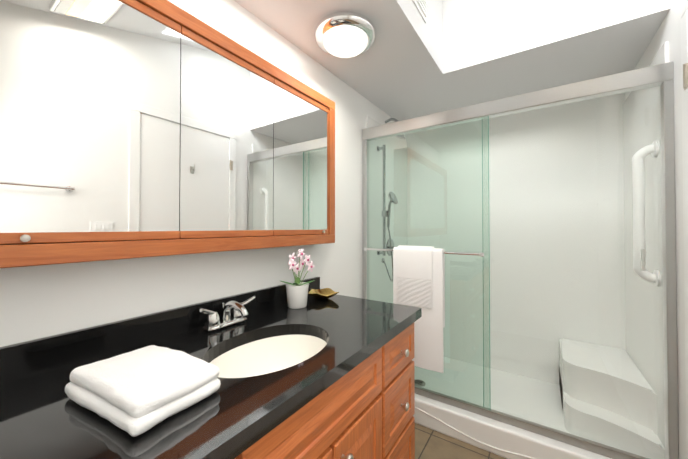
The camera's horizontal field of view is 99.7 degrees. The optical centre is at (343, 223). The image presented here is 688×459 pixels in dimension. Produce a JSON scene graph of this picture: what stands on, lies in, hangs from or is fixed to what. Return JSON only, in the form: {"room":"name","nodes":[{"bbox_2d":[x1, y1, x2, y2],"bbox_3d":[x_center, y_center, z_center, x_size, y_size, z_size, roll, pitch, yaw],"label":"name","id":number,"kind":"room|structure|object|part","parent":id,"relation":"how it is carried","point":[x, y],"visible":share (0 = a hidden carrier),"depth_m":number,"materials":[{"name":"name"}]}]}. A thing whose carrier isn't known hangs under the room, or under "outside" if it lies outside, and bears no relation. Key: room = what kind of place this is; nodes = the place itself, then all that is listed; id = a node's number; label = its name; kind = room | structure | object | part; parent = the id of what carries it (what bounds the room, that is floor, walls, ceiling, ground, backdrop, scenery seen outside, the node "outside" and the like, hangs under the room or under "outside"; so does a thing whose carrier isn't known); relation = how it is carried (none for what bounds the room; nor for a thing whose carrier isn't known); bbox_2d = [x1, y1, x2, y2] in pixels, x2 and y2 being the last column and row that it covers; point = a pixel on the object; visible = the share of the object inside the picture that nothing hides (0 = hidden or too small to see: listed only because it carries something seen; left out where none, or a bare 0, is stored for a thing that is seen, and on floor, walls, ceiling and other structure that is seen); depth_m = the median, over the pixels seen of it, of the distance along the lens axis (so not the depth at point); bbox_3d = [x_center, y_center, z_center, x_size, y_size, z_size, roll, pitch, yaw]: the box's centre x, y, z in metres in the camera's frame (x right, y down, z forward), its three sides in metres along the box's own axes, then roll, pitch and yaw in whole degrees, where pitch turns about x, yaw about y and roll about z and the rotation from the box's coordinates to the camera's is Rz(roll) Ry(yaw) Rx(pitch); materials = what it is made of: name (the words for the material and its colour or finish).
{"room":"bathroom","nodes":[
{"label":"bathroom","id":0,"kind":"room"},
{"bbox_2d":[0,0,405,346],"bbox_3d":[-0.224,-0.259,1.687,0.120,3.000,2.990,0,-1,34],"label":"wall","id":1,"kind":"structure","parent":0,"point":[39,301],"depth_m":1.16,"materials":[{"name":"white paint"}]},
{"bbox_2d":[0,277,319,385],"bbox_3d":[-0.542,0.341,1.080,0.018,0.085,1.420,0,-1,34],"label":"backsplash","id":2,"kind":"structure","parent":1,"relation":"attached to","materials":[{"name":"black stone"}]},
{"bbox_2d":[0,0,334,267],"bbox_3d":[-0.457,-0.288,1.113,0.136,0.768,1.265,0,-1,34],"label":"upper cabinet","id":3,"kind":"object","parent":1,"relation":"attached to","point":[129,129],"visible":1,"depth_m":0.82,"materials":[{"name":"brown wood"}]},
{"bbox_3d":[-0.696,0.032,0.633,0.015,0.016,0.016,0,-1,34],"label":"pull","id":4,"kind":"part","parent":3,"relation":"part of","materials":[{"name":"silver metal"}]},
{"bbox_3d":[-0.633,-0.293,0.762,0.014,0.628,0.386,0,-1,34],"label":"door glass","id":5,"kind":"part","parent":3,"relation":"part of","materials":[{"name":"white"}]},
{"bbox_3d":[-0.632,-0.619,0.765,0.018,0.024,0.386,0,-1,34],"label":"door","id":6,"kind":"part","parent":3,"relation":"part of","materials":[{"name":"brown wood"}]},
{"bbox_3d":[-0.416,-0.289,1.085,0.014,0.628,0.386,0,-1,34],"label":"door glass","id":7,"kind":"part","parent":3,"relation":"part of","materials":[{"name":"white"}]},
{"bbox_3d":[-0.415,-0.615,1.087,0.018,0.024,0.386,0,-1,34],"label":"door","id":8,"kind":"part","parent":3,"relation":"part of","materials":[{"name":"brown wood"}]},
{"bbox_3d":[-0.414,-0.653,1.087,0.030,0.048,1.265,0,-1,34],"label":"frame","id":9,"kind":"part","parent":3,"relation":"part of","materials":[{"name":"brown wood"}]},
{"bbox_3d":[-0.199,-0.285,1.407,0.014,0.628,0.386,0,-1,34],"label":"door glass","id":10,"kind":"part","parent":3,"relation":"part of","materials":[{"name":"white"}]},
{"bbox_3d":[-0.198,-0.611,1.410,0.018,0.024,0.386,0,-1,34],"label":"door","id":11,"kind":"part","parent":3,"relation":"part of","materials":[{"name":"brown wood"}]},
{"bbox_3d":[-0.074,-0.282,1.588,0.030,0.680,0.048,0,-1,34],"label":"frame","id":12,"kind":"part","parent":3,"relation":"part of","materials":[{"name":"brown wood"}]},
{"bbox_2d":[366,116,406,302],"bbox_3d":[0.389,0.225,2.474,0.012,2.050,0.790,0,-1,34],"label":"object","id":13,"kind":"structure","parent":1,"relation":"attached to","point":[377,158],"depth_m":2.38,"materials":[{"name":"white plastic"}]},
{"bbox_2d":[377,118,405,281],"bbox_3d":[0.407,-0.203,2.340,0.178,1.321,0.350,0,-1,34],"label":"shower","id":14,"kind":"object","parent":13,"relation":"attached to","point":[389,244],"visible":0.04,"depth_m":2.25,"materials":[{"name":"silver metal"}]},
{"bbox_3d":[0.357,-0.086,2.228,0.059,0.227,0.022,0,-1,34],"label":"handle","id":15,"kind":"part","parent":14,"relation":"part of","materials":[{"name":"silver metal"}]},
{"bbox_3d":[0.406,-0.801,2.361,0.161,0.125,0.022,0,-1,34],"label":"arm","id":16,"kind":"part","parent":14,"relation":"part of"},
{"bbox_2d":[410,0,442,57],"bbox_3d":[0.049,-1.408,1.023,0.050,0.720,1.970,0,-1,34],"label":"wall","id":17,"kind":"structure","parent":0,"point":[433,24],"depth_m":1.70,"materials":[{"name":"white paint"}]},
{"bbox_2d":[412,0,426,22],"bbox_3d":[0.336,-1.163,1.387,0.016,0.200,0.360,0,-1,34],"label":"skylight","id":18,"kind":"object","parent":17,"relation":"attached to","point":[421,6],"visible":0.98,"depth_m":1.47,"materials":[{"name":"white"}]},
{"bbox_2d":[234,0,670,120],"bbox_3d":[0.469,-0.995,1.230,1.550,0.100,2.790,0,-1,34],"label":"ceiling","id":19,"kind":"structure","parent":0,"point":[615,38],"depth_m":1.63,"materials":[{"name":"white paint"}]},
{"bbox_2d":[314,11,376,57],"bbox_3d":[0.007,-0.898,1.437,0.308,0.088,0.308,0,-1,34],"label":"ceiling light","id":20,"kind":"object","parent":19,"relation":"attached to","point":[344,34],"visible":0.98,"depth_m":1.36,"materials":[{"name":"white glass"}]},
{"bbox_2d":[415,423,506,458],"bbox_3d":[0.469,1.285,1.202,1.750,0.100,2.990,0,-1,34],"label":"floor","id":21,"kind":"structure","parent":0,"point":[431,443],"depth_m":1.60,"materials":[{"name":"tile"}]},
{"bbox_2d":[224,313,421,458],"bbox_3d":[-0.296,0.826,0.896,0.624,0.809,1.400,0,-1,34],"label":"bathroom vanity","id":22,"kind":"object","parent":21,"relation":"on","point":[367,411],"depth_m":0.91,"materials":[{"name":"brown wood"}]},
{"bbox_2d":[0,294,421,458],"bbox_3d":[-0.295,0.401,0.913,0.613,0.040,1.420,0,-1,34],"label":"countertop","id":23,"kind":"structure","parent":22,"relation":"on","point":[38,420],"depth_m":0.64,"materials":[{"name":"black stone"}]},
{"bbox_2d":[65,345,219,436],"bbox_3d":[-0.441,0.344,0.644,0.290,0.065,0.190,0,-1,28],"label":"folded towel","id":24,"kind":"object","parent":23,"relation":"on","point":[135,393],"visible":1,"depth_m":0.59,"materials":[{"name":"white fabric"}]},
{"bbox_2d":[192,293,255,332],"bbox_3d":[-0.405,0.334,1.066,0.151,0.098,0.230,0,-1,34],"label":"faucet","id":25,"kind":"object","parent":23,"relation":"on","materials":[{"name":"silver metal"}]},
{"bbox_2d":[200,325,331,384],"bbox_3d":[-0.229,0.490,0.910,0.333,0.163,0.448,0,-1,34],"label":"sink","id":26,"kind":"object","parent":23,"relation":"in","point":[246,362],"depth_m":1.05,"materials":[{"name":"white ceramic"}]},
{"bbox_2d":[281,249,314,308],"bbox_3d":[-0.203,0.251,1.350,0.136,0.270,0.168,0,-1,34],"label":"orchid pot","id":27,"kind":"object","parent":23,"relation":"on","point":[297,292],"visible":1,"depth_m":1.32,"materials":[{"name":"white ceramic"}]},
{"bbox_2d":[308,288,338,298],"bbox_3d":[-0.110,0.367,1.502,0.171,0.042,0.137,0,-1,34],"label":"bowl","id":28,"kind":"object","parent":23,"relation":"on","point":[325,293],"visible":1,"depth_m":1.52,"materials":[{"name":"brown metal"}]},
{"bbox_3d":[-0.119,0.863,0.674,0.020,0.500,0.290,0,-1,34],"label":"door","id":29,"kind":"part","parent":22,"relation":"part of","materials":[{"name":"brown wood"}]},
{"bbox_3d":[0.009,0.665,0.820,0.032,0.032,0.032,0,-1,34],"label":"knob","id":30,"kind":"part","parent":22,"relation":"part of","materials":[{"name":"silver metal"}]},
{"bbox_3d":[0.049,0.866,0.923,0.020,0.500,0.290,0,-1,34],"label":"door","id":31,"kind":"part","parent":22,"relation":"part of","materials":[{"name":"brown wood"}]},
{"bbox_3d":[0.225,0.737,1.186,0.020,0.235,0.310,0,-1,34],"label":"drawer","id":32,"kind":"part","parent":22,"relation":"part of","materials":[{"name":"brown wood"}]},
{"bbox_3d":[0.225,0.522,1.189,0.020,0.165,0.310,0,-1,34],"label":"drawer","id":33,"kind":"part","parent":22,"relation":"part of","materials":[{"name":"brown wood"}]},
{"bbox_3d":[0.225,0.995,1.183,0.020,0.250,0.310,0,-1,34],"label":"drawer","id":34,"kind":"part","parent":22,"relation":"part of","materials":[{"name":"brown wood"}]},
{"bbox_3d":[0.246,0.522,1.174,0.032,0.032,0.032,0,-1,34],"label":"knob","id":35,"kind":"part","parent":22,"relation":"part of","materials":[{"name":"silver metal"}]},
{"bbox_3d":[0.246,0.737,1.171,0.032,0.032,0.032,0,-1,34],"label":"knob","id":36,"kind":"part","parent":22,"relation":"part of","materials":[{"name":"silver metal"}]},
{"bbox_2d":[413,357,611,458],"bbox_3d":[0.992,1.169,1.980,1.550,0.150,0.916,0,-1,34],"label":"shower pan","id":37,"kind":"object","parent":21,"relation":"on","point":[502,439],"visible":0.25,"depth_m":1.77,"materials":[{"name":"white plastic"}]},
{"bbox_2d":[362,61,678,458],"bbox_3d":[0.776,0.198,1.671,1.550,1.785,0.121,0,-1,34],"label":"shower enclosure","id":38,"kind":"object","parent":37,"relation":"on","point":[658,75],"visible":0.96,"depth_m":1.48,"materials":[{"name":"clear glass"}]},
{"bbox_2d":[393,245,444,372],"bbox_3d":[0.463,0.511,1.816,0.315,0.742,0.071,0,-1,34],"label":"hanging towel","id":39,"kind":"object","parent":38,"relation":"hanging from","point":[419,276],"visible":0.94,"depth_m":1.76,"materials":[{"name":"white fabric"}]},
{"label":"glass","id":40,"kind":"part","parent":38,"relation":"part of","materials":[{"name":"glass"}]},
{"label":"glass","id":41,"kind":"part","parent":38,"relation":"part of","materials":[{"name":"clear glass"}]},
{"bbox_3d":[1.370,0.166,1.332,0.015,0.100,0.020,0,-1,34],"label":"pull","id":42,"kind":"part","parent":38,"relation":"part of","materials":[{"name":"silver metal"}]},
{"bbox_2d":[559,338,664,458],"bbox_3d":[1.523,1.007,1.725,0.358,0.352,0.750,0,-1,34],"label":"shower seat","id":43,"kind":"object","parent":37,"relation":"on","point":[623,440],"depth_m":1.58,"materials":[{"name":"white plastic"}]},
{"bbox_2d":[406,93,625,384],"bbox_3d":[1.276,-0.250,2.419,1.550,3.000,0.100,0,-1,34],"label":"wall","id":44,"kind":"structure","parent":0,"point":[575,226],"depth_m":2.06,"materials":[{"name":"white plastic"}]},
{"bbox_2d":[407,116,557,368],"bbox_3d":[1.095,0.138,2.471,1.163,1.875,0.008,0,-1,34],"label":"wall panel","id":45,"kind":"object","parent":44,"relation":"attached to","point":[522,262],"depth_m":2.36,"materials":[{"name":"white plastic"}]},
{"bbox_2d":[443,0,623,57],"bbox_3d":[1.020,-1.401,1.587,1.030,0.720,0.050,0,-1,34],"label":"skylight","id":46,"kind":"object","parent":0,"point":[469,24],"depth_m":1.66,"materials":[{"name":"white glass"}]},
{"bbox_2d":[625,0,686,458],"bbox_3d":[1.161,-0.271,0.754,0.120,3.000,2.990,0,-1,34],"label":"wall","id":47,"kind":"structure","parent":0,"point":[669,30],"depth_m":1.22,"materials":[{"name":"white paint"}]},
{"bbox_2d":[623,42,668,447],"bbox_3d":[1.665,0.215,1.615,0.012,2.050,0.790,0,-1,34],"label":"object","id":48,"kind":"structure","parent":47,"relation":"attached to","point":[661,56],"depth_m":1.53,"materials":[{"name":"white plastic"}]},
{"bbox_2d":[632,140,660,285],"bbox_3d":[1.477,-0.050,1.425,0.087,0.705,0.080,0,-1,34],"label":"grab bar","id":49,"kind":"object","parent":48,"relation":"attached to","point":[639,223],"depth_m":1.42,"materials":[{"name":"white plastic"}]},
{"bbox_2d":[680,0,687,458],"bbox_3d":[1.071,0.177,0.791,0.076,2.105,0.850,0,-1,34],"label":"door","id":50,"kind":"structure","parent":47,"relation":"in","point":[684,28],"depth_m":1.11,"materials":[{"name":"white painted wood"}]},
{"bbox_3d":[1.096,-0.843,0.788,0.018,0.065,0.850,0,-1,34],"label":"casing","id":51,"kind":"part","parent":50,"relation":"part of","materials":[{"name":"white paint"}]},
{"bbox_3d":[1.286,-0.557,1.093,0.012,0.090,0.012,0,-1,34],"label":"side door hinge","id":52,"kind":"part","parent":50,"relation":"part of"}
]}

